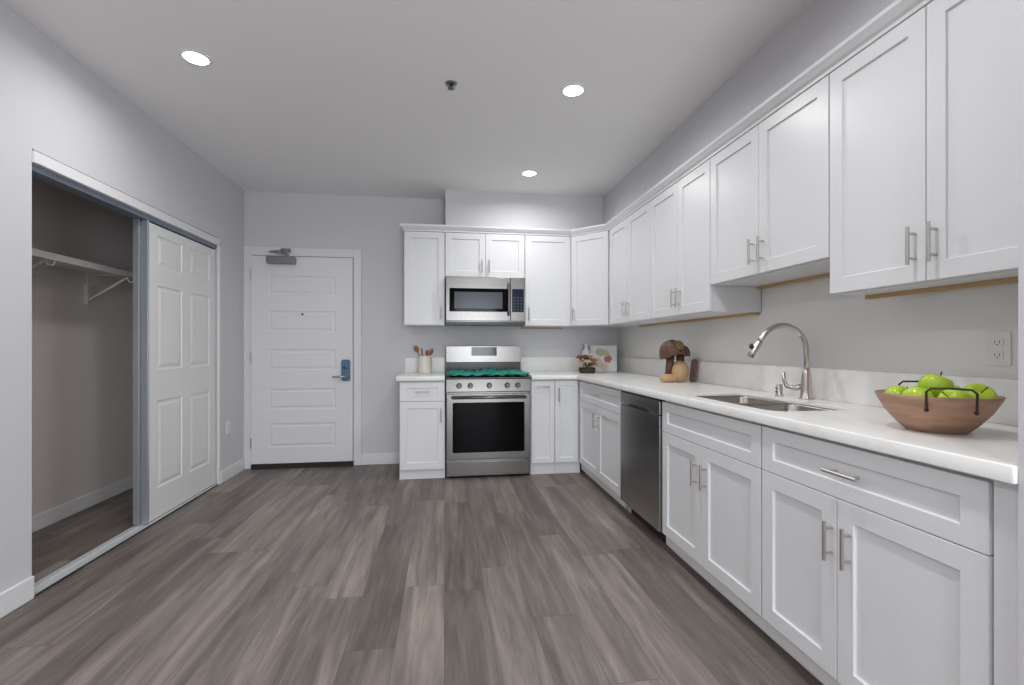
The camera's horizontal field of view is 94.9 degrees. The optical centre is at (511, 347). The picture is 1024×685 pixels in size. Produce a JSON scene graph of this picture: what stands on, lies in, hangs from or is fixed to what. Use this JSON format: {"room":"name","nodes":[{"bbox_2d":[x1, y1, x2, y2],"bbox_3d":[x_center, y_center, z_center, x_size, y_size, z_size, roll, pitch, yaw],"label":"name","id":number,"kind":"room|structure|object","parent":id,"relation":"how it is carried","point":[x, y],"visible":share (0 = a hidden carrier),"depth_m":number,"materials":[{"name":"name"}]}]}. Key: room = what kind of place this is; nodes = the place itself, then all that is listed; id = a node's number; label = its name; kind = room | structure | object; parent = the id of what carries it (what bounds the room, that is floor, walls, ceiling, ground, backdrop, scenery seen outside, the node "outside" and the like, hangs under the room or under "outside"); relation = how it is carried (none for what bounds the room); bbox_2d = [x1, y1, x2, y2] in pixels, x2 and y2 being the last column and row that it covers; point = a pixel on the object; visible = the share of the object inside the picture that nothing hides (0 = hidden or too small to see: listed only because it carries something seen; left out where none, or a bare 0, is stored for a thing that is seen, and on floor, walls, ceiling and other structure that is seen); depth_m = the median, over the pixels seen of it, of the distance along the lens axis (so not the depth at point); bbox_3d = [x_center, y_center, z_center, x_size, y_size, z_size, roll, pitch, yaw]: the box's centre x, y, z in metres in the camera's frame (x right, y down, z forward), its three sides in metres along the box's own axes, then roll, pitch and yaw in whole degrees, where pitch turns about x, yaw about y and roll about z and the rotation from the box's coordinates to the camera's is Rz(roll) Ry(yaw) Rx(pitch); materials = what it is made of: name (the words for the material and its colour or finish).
{"room":"apartment kitchen","nodes":[
{"label":"apartment kitchen","id":0,"kind":"room"},
{"bbox_2d":[32,177,132,516],"bbox_3d":[-2.826,-0.110,3.078,0.685,2.560,2.540,0,0,-8],"label":"wall","id":1,"kind":"structure","parent":0,"point":[82,355],"depth_m":3.34,"materials":[{"name":"paint"}]},
{"bbox_2d":[32,248,132,304],"bbox_3d":[-2.882,-0.428,3.070,0.330,0.240,2.296,0,0,-8],"label":"closet shelf","id":2,"kind":"object","parent":1,"relation":"attached to","point":[44,263],"visible":0.66,"depth_m":3.22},
{"bbox_2d":[32,475,132,532],"bbox_3d":[-3.039,1.120,3.047,0.014,0.100,2.300,0,0,-8],"label":"baseboard","id":3,"kind":"structure","parent":1,"relation":"attached to","point":[39,521],"depth_m":3.34,"materials":[{"name":"paint"}]},
{"bbox_2d":[0,0,243,592],"bbox_3d":[-2.072,-0.169,0.637,0.110,2.678,7.852,0,0,-8],"label":"wall","id":4,"kind":"structure","parent":0,"point":[52,105],"depth_m":2.33,"materials":[{"name":"paint"}]},
{"bbox_2d":[0,576,33,618],"bbox_3d":[-1.842,1.117,-0.523,0.014,0.105,5.491,0,0,-8],"label":"baseboard","id":5,"kind":"structure","parent":4,"relation":"attached to","point":[14,597],"depth_m":2.10,"materials":[{"name":"paint"}]},
{"bbox_2d":[32,164,215,248],"bbox_3d":[-2.426,-0.850,3.093,0.081,0.029,1.827,0,0,-8],"label":"closet track","id":6,"kind":"object","parent":4,"relation":"attached to","point":[39,173],"visible":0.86,"depth_m":2.69,"materials":[{"name":"metal"}]},
{"bbox_2d":[32,150,219,245],"bbox_3d":[-2.409,-0.892,3.097,0.097,0.055,1.831,0,0,-8],"label":"fascia","id":7,"kind":"object","parent":4,"relation":"attached to","point":[38,159],"visible":0.59,"depth_m":2.72,"materials":[{"name":"paint"}]},
{"bbox_2d":[217,246,220,484],"bbox_3d":[-2.500,0.152,4.013,0.012,2.035,0.032,0,0,-8],"label":"door frame","id":8,"kind":"structure","parent":4,"relation":"attached to","point":[218,247],"depth_m":4.00,"materials":[{"name":"paint"}]},
{"bbox_2d":[226,420,229,433],"bbox_3d":[-2.523,0.710,4.183,0.009,0.116,0.072,0,0,-8],"label":"wall outlet","id":9,"kind":"object","parent":4,"relation":"attached to","point":[228,421],"visible":1,"depth_m":4.18,"materials":[{"name":"white plastic"}]},
{"bbox_2d":[221,458,244,482],"bbox_3d":[-2.534,1.117,4.271,0.014,0.105,0.489,0,0,-8],"label":"baseboard","id":10,"kind":"structure","parent":4,"relation":"attached to","point":[227,473],"depth_m":4.25,"materials":[{"name":"paint"}]},
{"bbox_2d":[2,0,812,199],"bbox_3d":[-0.151,-1.548,0.914,3.991,0.080,8.092,0,0,-8],"label":"ceiling","id":11,"kind":"structure","parent":0,"point":[331,97],"depth_m":2.64,"materials":[{"name":"paint"}]},
{"bbox_2d":[179,49,211,66],"bbox_3d":[-1.647,-1.505,2.450,0.146,0.004,0.146,0,0,-8],"label":"recessed light","id":12,"kind":"object","parent":11,"relation":"in","point":[194,57],"visible":1,"depth_m":2.44,"materials":[{"name":"white"}]},
{"bbox_2d":[445,80,456,90],"bbox_3d":[-0.347,-1.492,2.688,0.068,0.030,0.068,0,0,-8],"label":"sprinkler","id":13,"kind":"object","parent":11,"relation":"attached to","point":[451,84],"visible":1,"depth_m":2.68,"materials":[{"name":"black metal"}]},
{"bbox_2d":[521,170,537,176],"bbox_3d":[0.150,-1.505,4.073,0.146,0.004,0.146,0,0,-8],"label":"recessed light","id":14,"kind":"object","parent":11,"relation":"in","point":[528,173],"visible":1,"depth_m":4.07,"materials":[{"name":"white"}]},
{"bbox_2d":[561,83,585,96],"bbox_3d":[0.360,-1.505,2.760,0.146,0.004,0.146,0,0,-8],"label":"recessed light","id":15,"kind":"object","parent":11,"relation":"in","point":[570,90],"visible":1,"depth_m":2.76,"materials":[{"name":"white"}]},
{"bbox_2d":[0,462,822,684],"bbox_3d":[-0.490,1.200,0.865,4.676,0.060,8.092,0,0,-8],"label":"floor","id":16,"kind":"structure","parent":0,"point":[355,574],"depth_m":2.23,"materials":[{"name":"grey wood"}]},
{"bbox_2d":[34,483,217,596],"bbox_3d":[-2.417,1.162,3.096,0.099,0.016,1.831,0,0,-8],"label":"closet track","id":17,"kind":"object","parent":16,"relation":"on","point":[43,584],"visible":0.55,"depth_m":2.65,"materials":[{"name":"white metal"}]},
{"bbox_2d":[133,219,141,524],"bbox_3d":[-2.508,0.160,3.519,0.037,1.985,0.944,0,0,-8],"label":"door","id":18,"kind":"structure","parent":17,"relation":"on","point":[137,224],"depth_m":3.05,"materials":[{"name":"paint"}]},
{"bbox_2d":[142,220,215,523],"bbox_3d":[-2.465,0.160,3.532,0.037,1.985,0.931,0,0,-8],"label":"door","id":19,"kind":"structure","parent":17,"relation":"on","point":[179,272],"depth_m":3.40,"materials":[{"name":"paint"}]},
{"bbox_2d":[400,381,444,479],"bbox_3d":[-0.835,0.734,4.449,0.398,0.872,0.652,0,0,-8],"label":"base cabinet","id":20,"kind":"object","parent":16,"relation":"on","point":[422,403],"visible":1,"depth_m":4.17,"materials":[{"name":"white paint"}]},
{"bbox_2d":[396,372,444,380],"bbox_3d":[-0.849,0.276,4.453,0.421,0.041,0.644,0,0,-8],"label":"countertop","id":21,"kind":"structure","parent":20,"relation":"on","point":[434,376],"depth_m":4.15,"materials":[{"name":"white stone"}]},
{"bbox_2d":[418,356,431,373],"bbox_3d":[-0.850,0.169,4.596,0.136,0.172,0.136,0,0,-8],"label":"utensil crock","id":22,"kind":"object","parent":21,"relation":"on","point":[424,362],"visible":0.97,"depth_m":4.54,"materials":[{"name":"beige ceramic"}]},
{"bbox_2d":[414,346,419,355],"bbox_3d":[-0.890,0.111,4.564,0.130,0.256,0.016,0,0,-26],"label":"wooden spoon","id":23,"kind":"object","parent":22,"relation":"in","point":[416,349],"visible":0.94,"depth_m":4.54,"materials":[{"name":"brown wood"}]},
{"bbox_2d":[446,346,530,476],"bbox_3d":[-0.246,0.579,4.483,0.762,1.182,0.670,0,0,-8],"label":"gas range","id":24,"kind":"object","parent":16,"relation":"on","point":[488,417],"visible":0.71,"depth_m":4.22,"materials":[{"name":"silver metal"}]},
{"bbox_2d":[446,368,529,375],"bbox_3d":[-0.246,0.231,4.488,0.763,0.048,0.528,0,0,-8],"label":"protective film","id":25,"kind":"object","parent":24,"relation":"on","point":[492,372],"visible":1,"depth_m":4.30,"materials":[{"name":"teal plastic"}]},
{"bbox_2d":[446,375,530,378],"bbox_3d":[-0.248,0.276,4.501,0.762,0.016,0.579,0,0,-8],"label":"cooktop","id":26,"kind":"object","parent":24,"relation":"in","point":[450,376],"depth_m":4.25,"materials":[{"name":"black metal"}]},
{"bbox_2d":[530,379,553,473],"bbox_3d":[0.242,0.734,4.604,0.222,0.872,0.652,0,0,-8],"label":"base cabinet","id":27,"kind":"object","parent":16,"relation":"on","point":[542,391],"visible":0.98,"depth_m":4.33,"materials":[{"name":"white paint"}]},
{"bbox_2d":[554,379,579,473],"bbox_3d":[0.475,0.734,4.638,0.245,0.872,0.652,0,0,-8],"label":"base cabinet","id":28,"kind":"object","parent":16,"relation":"on","point":[566,391],"visible":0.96,"depth_m":4.36,"materials":[{"name":"white paint"}]},
{"bbox_2d":[580,380,630,512],"bbox_3d":[0.982,0.734,3.878,0.652,0.872,1.060,0,0,-8],"label":"base cabinet","id":29,"kind":"object","parent":16,"relation":"on","point":[600,405],"visible":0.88,"depth_m":3.74,"materials":[{"name":"white paint"}]},
{"bbox_2d":[621,390,665,543],"bbox_3d":[1.106,0.734,3.046,0.614,0.872,0.604,0,0,-8],"label":"dishwasher","id":30,"kind":"object","parent":16,"relation":"on","point":[641,415],"visible":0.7,"depth_m":2.95,"materials":[{"name":"metal"}]},
{"bbox_2d":[662,401,776,642],"bbox_3d":[1.208,0.734,2.316,0.652,0.872,0.851,0,0,-8],"label":"base cabinet","id":31,"kind":"object","parent":16,"relation":"on","point":[712,469],"visible":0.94,"depth_m":2.17,"materials":[{"name":"white paint"}]},
{"bbox_2d":[762,425,1017,684],"bbox_3d":[1.329,0.734,1.475,0.652,0.872,0.844,0,0,-8],"label":"base cabinet","id":32,"kind":"object","parent":16,"relation":"on","point":[878,568],"visible":0.99,"depth_m":1.34,"materials":[{"name":"white paint"}]},
{"bbox_2d":[528,371,1017,483],"bbox_3d":[0.901,0.276,3.008,1.067,0.041,4.005,0,0,-8],"label":"countertop","id":33,"kind":"structure","parent":32,"relation":"on","point":[990,451],"depth_m":1.57,"materials":[{"name":"white stone"}]},
{"bbox_2d":[582,344,590,366],"bbox_3d":[0.766,0.108,4.859,0.092,0.294,0.092,0,0,-8],"label":"bottle","id":34,"kind":"object","parent":33,"relation":"on","point":[585,351],"visible":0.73,"depth_m":4.83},
{"bbox_2d":[575,354,599,372],"bbox_3d":[0.735,0.160,4.621,0.205,0.190,0.228,0,0,42],"label":"floral arrangement","id":35,"kind":"object","parent":33,"relation":"on","point":[587,361],"visible":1,"depth_m":4.59,"materials":[{"name":"plant"}]},
{"bbox_2d":[590,346,616,371],"bbox_3d":[0.949,0.117,4.872,0.270,0.272,0.074,0,0,12],"label":"board","id":36,"kind":"object","parent":33,"relation":"on","point":[607,355],"visible":0.76,"depth_m":4.86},
{"bbox_2d":[659,339,689,382],"bbox_3d":[1.189,0.099,3.439,0.210,0.312,0.169,0,0,30],"label":"carved ornament","id":37,"kind":"object","parent":33,"relation":"on","point":[677,371],"visible":1,"depth_m":3.40,"materials":[{"name":"brown wood"}]},
{"bbox_2d":[689,359,697,381],"bbox_3d":[1.331,0.170,3.450,0.036,0.170,0.070,0,0,-8],"label":"wooden board","id":38,"kind":"object","parent":33,"relation":"on","point":[693,369],"visible":0.99,"depth_m":3.43,"materials":[{"name":"brown wood"}]},
{"bbox_2d":[697,395,834,410],"bbox_3d":[1.176,0.374,2.251,0.369,0.213,0.719,0,0,-8],"label":"sink","id":39,"kind":"object","parent":33,"relation":"in","point":[750,401],"visible":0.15,"depth_m":2.25,"materials":[{"name":"silver metal"}]},
{"bbox_2d":[697,395,787,403],"bbox_3d":[1.150,0.374,2.427,0.369,0.213,0.363,0,0,-8],"label":"basin","id":40,"kind":"object","parent":39,"relation":"in","point":[735,399],"depth_m":2.59,"materials":[{"name":"silver metal"}]},
{"bbox_2d":[738,403,834,410],"bbox_3d":[1.202,0.374,2.071,0.369,0.213,0.357,0,0,-8],"label":"basin","id":41,"kind":"object","parent":39,"relation":"in","point":[766,406],"depth_m":2.23,"materials":[{"name":"silver metal"}]},
{"bbox_2d":[775,384,783,395],"bbox_3d":[1.398,0.224,2.460,0.040,0.063,0.040,0,0,-8],"label":"air gap","id":42,"kind":"object","parent":33,"relation":"on","point":[779,387],"visible":1,"depth_m":2.45,"materials":[{"name":"silver metal"}]},
{"bbox_2d":[747,323,813,399],"bbox_3d":[1.306,0.068,2.323,0.346,0.375,0.120,0,0,-8],"label":"faucet","id":43,"kind":"object","parent":33,"relation":"on","point":[805,387],"visible":1,"depth_m":2.30,"materials":[{"name":"silver metal"}]},
{"bbox_2d":[874,380,1005,434],"bbox_3d":[1.300,0.183,1.444,0.301,0.143,0.300,0,0,-24],"label":"wooden bowl","id":44,"kind":"object","parent":33,"relation":"on","point":[938,415],"visible":0.93,"depth_m":1.35,"materials":[{"name":"brown wood"}]},
{"bbox_2d":[884,385,906,394],"bbox_3d":[1.235,0.160,1.504,0.077,0.078,0.075,0,0,14],"label":"apple","id":45,"kind":"object","parent":44,"relation":"in","point":[897,389],"visible":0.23,"depth_m":1.49,"materials":[{"name":"green food"}]},
{"bbox_2d":[901,386,933,396],"bbox_3d":[1.230,0.156,1.426,0.077,0.075,0.077,0,0,12],"label":"apple","id":46,"kind":"object","parent":44,"relation":"in","point":[912,391],"visible":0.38,"depth_m":1.41,"materials":[{"name":"green food"}]},
{"bbox_2d":[937,390,970,397],"bbox_3d":[1.290,0.156,1.372,0.076,0.076,0.078,0,0,12],"label":"apple","id":47,"kind":"object","parent":44,"relation":"in","point":[945,393],"visible":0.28,"depth_m":1.35,"materials":[{"name":"green food"}]},
{"bbox_2d":[963,384,997,398],"bbox_3d":[1.373,0.148,1.385,0.084,0.082,0.083,0,0,22],"label":"apple","id":48,"kind":"object","parent":44,"relation":"in","point":[985,392],"visible":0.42,"depth_m":1.37,"materials":[{"name":"green food"}]},
{"bbox_3d":[1.302,0.197,1.443,0.078,0.075,0.078,12,10,-8],"label":"apple","id":49,"kind":"object","parent":44,"relation":"in","visible":0},
{"bbox_2d":[918,372,954,396],"bbox_3d":[1.305,0.116,1.447,0.084,0.084,0.084,0,0,24],"label":"apple","id":50,"kind":"object","parent":49,"relation":"on","point":[926,381],"visible":0.66,"depth_m":1.42,"materials":[{"name":"green food"}]},
{"bbox_2d":[244,191,617,464],"bbox_3d":[-1.060,-0.169,4.810,4.676,2.678,0.120,0,0,-8],"label":"wall","id":51,"kind":"structure","parent":0,"point":[368,224],"depth_m":4.71,"materials":[{"name":"paint"}]},
{"bbox_2d":[250,248,352,469],"bbox_3d":[-2.033,0.108,4.538,0.944,2.123,0.138,0,0,-8],"label":"door","id":52,"kind":"structure","parent":51,"relation":"in","point":[301,355],"depth_m":4.57,"materials":[{"name":"paint"}]},
{"bbox_2d":[244,246,361,468],"bbox_3d":[-2.037,0.100,4.598,1.091,2.140,0.020,0,0,-8],"label":"door frame","id":53,"kind":"structure","parent":51,"relation":"attached to","point":[249,251],"depth_m":4.60,"materials":[{"name":"paint"}]},
{"bbox_2d":[361,453,399,464],"bbox_3d":[-1.293,1.115,4.709,0.430,0.110,0.014,0,0,-8],"label":"baseboard","id":54,"kind":"structure","parent":51,"relation":"attached to","point":[373,458],"depth_m":4.70,"materials":[{"name":"paint"}]},
{"bbox_2d":[404,231,444,326],"bbox_3d":[-0.849,-0.653,4.593,0.380,0.889,0.361,0,0,-8],"label":"upper cabinet","id":55,"kind":"object","parent":51,"relation":"attached to","point":[424,252],"visible":1,"depth_m":4.46,"materials":[{"name":"white paint"}]},
{"bbox_2d":[400,0,933,236],"bbox_3d":[0.156,-1.128,2.898,1.957,0.058,4.000,0,0,-8],"label":"crown molding","id":56,"kind":"structure","parent":55,"relation":"attached to","point":[899,11],"depth_m":2.29,"materials":[{"name":"white paint"}]},
{"bbox_2d":[405,358,444,372],"bbox_3d":[-0.881,0.180,4.764,0.396,0.150,0.019,0,0,-8],"label":"backsplash","id":57,"kind":"structure","parent":51,"relation":"attached to","point":[411,364],"depth_m":4.75,"materials":[{"name":"white stone"}]},
{"bbox_2d":[445,232,523,280],"bbox_3d":[-0.277,-0.885,4.675,0.769,0.426,0.361,0,0,-8],"label":"upper cabinet","id":58,"kind":"object","parent":51,"relation":"attached to","point":[466,254],"visible":0.87,"depth_m":4.53,"materials":[{"name":"white paint"}]},
{"bbox_2d":[446,276,524,325],"bbox_3d":[-0.271,-0.443,4.633,0.758,0.450,0.445,0,0,-8],"label":"microwave","id":59,"kind":"object","parent":58,"relation":"attached to","point":[470,301],"visible":1,"depth_m":4.46,"materials":[{"name":"silver metal"}]},
{"bbox_2d":[520,235,570,328],"bbox_3d":[0.335,-0.645,4.763,0.462,0.905,0.361,0,0,-8],"label":"upper cabinet","id":60,"kind":"object","parent":51,"relation":"attached to","point":[547,259],"visible":0.99,"depth_m":4.63,"materials":[{"name":"white paint"}]},
{"bbox_2d":[563,231,638,327],"bbox_3d":[0.880,-0.653,4.718,0.610,0.889,0.610,0,0,-8],"label":"upper cabinet","id":61,"kind":"object","parent":51,"relation":"attached to","point":[590,253],"visible":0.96,"depth_m":4.53,"materials":[{"name":"white paint"}]},
{"bbox_2d":[445,0,895,236],"bbox_3d":[0.518,-1.306,2.952,1.844,0.403,4.008,0,0,-8],"label":"wall","id":62,"kind":"structure","parent":0,"point":[822,25],"depth_m":2.94,"materials":[{"name":"paint"}]},
{"bbox_2d":[618,277,1017,378],"bbox_3d":[1.764,-0.169,1.190,0.120,2.678,7.852,0,0,-8],"label":"wall","id":63,"kind":"structure","parent":0,"point":[944,332],"depth_m":2.13,"materials":[{"name":"paint"}]},
{"bbox_2d":[610,202,687,326],"bbox_3d":[1.112,-0.645,3.990,0.361,0.905,0.902,0,0,-8],"label":"upper cabinet","id":64,"kind":"object","parent":63,"relation":"attached to","point":[630,238],"visible":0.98,"depth_m":3.90,"materials":[{"name":"white paint"}]},
{"bbox_2d":[650,159,760,321],"bbox_3d":[1.234,-0.645,3.146,0.361,0.905,0.800,0,0,-8],"label":"upper cabinet","id":65,"kind":"object","parent":63,"relation":"attached to","point":[680,287],"visible":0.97,"depth_m":3.01,"materials":[{"name":"white paint"}]},
{"bbox_2d":[521,357,1017,425],"bbox_3d":[0.901,0.180,3.008,1.067,0.150,4.005,0,0,-8],"label":"backsplash","id":66,"kind":"structure","parent":63,"relation":"attached to","point":[848,386],"depth_m":2.37,"materials":[{"name":"white stone"}]},
{"bbox_2d":[710,75,829,288],"bbox_3d":[1.352,-0.720,2.327,0.361,0.756,0.850,0,0,-8],"label":"upper cabinet","id":67,"kind":"object","parent":63,"relation":"attached to","point":[770,187],"visible":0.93,"depth_m":2.21,"materials":[{"name":"white paint"}]},
{"bbox_2d":[830,0,1017,298],"bbox_3d":[1.473,-0.645,1.491,0.361,0.905,0.836,0,0,-8],"label":"upper cabinet","id":68,"kind":"object","parent":63,"relation":"attached to","point":[924,118],"visible":1,"depth_m":1.51,"materials":[{"name":"white paint"}]},
{"bbox_2d":[986,331,1011,365],"bbox_3d":[1.641,0.005,1.588,0.009,0.116,0.072,0,0,-8],"label":"wall outlet","id":69,"kind":"object","parent":63,"relation":"attached to","point":[998,344],"visible":1,"depth_m":1.58,"materials":[{"name":"white plastic"}]},
{"bbox_2d":[991,338,1003,345],"bbox_3d":[1.639,-0.017,1.587,0.004,0.028,0.034,0,0,-8],"label":"socket","id":70,"kind":"object","parent":69,"relation":"attached to","point":[994,341],"depth_m":1.59,"materials":[{"name":"white plastic"}]},
{"bbox_2d":[991,351,1003,359],"bbox_3d":[1.639,0.027,1.587,0.004,0.028,0.034,0,0,-8],"label":"socket","id":71,"kind":"object","parent":69,"relation":"attached to","point":[995,355],"depth_m":1.59,"materials":[{"name":"white plastic"}]},
{"bbox_2d":[1018,0,1023,684],"bbox_3d":[1.415,-0.169,0.964,0.636,2.678,0.184,0,0,-8],"label":"wall","id":72,"kind":"structure","parent":0,"point":[1020,2],"depth_m":1.01,"materials":[{"name":"paint"}]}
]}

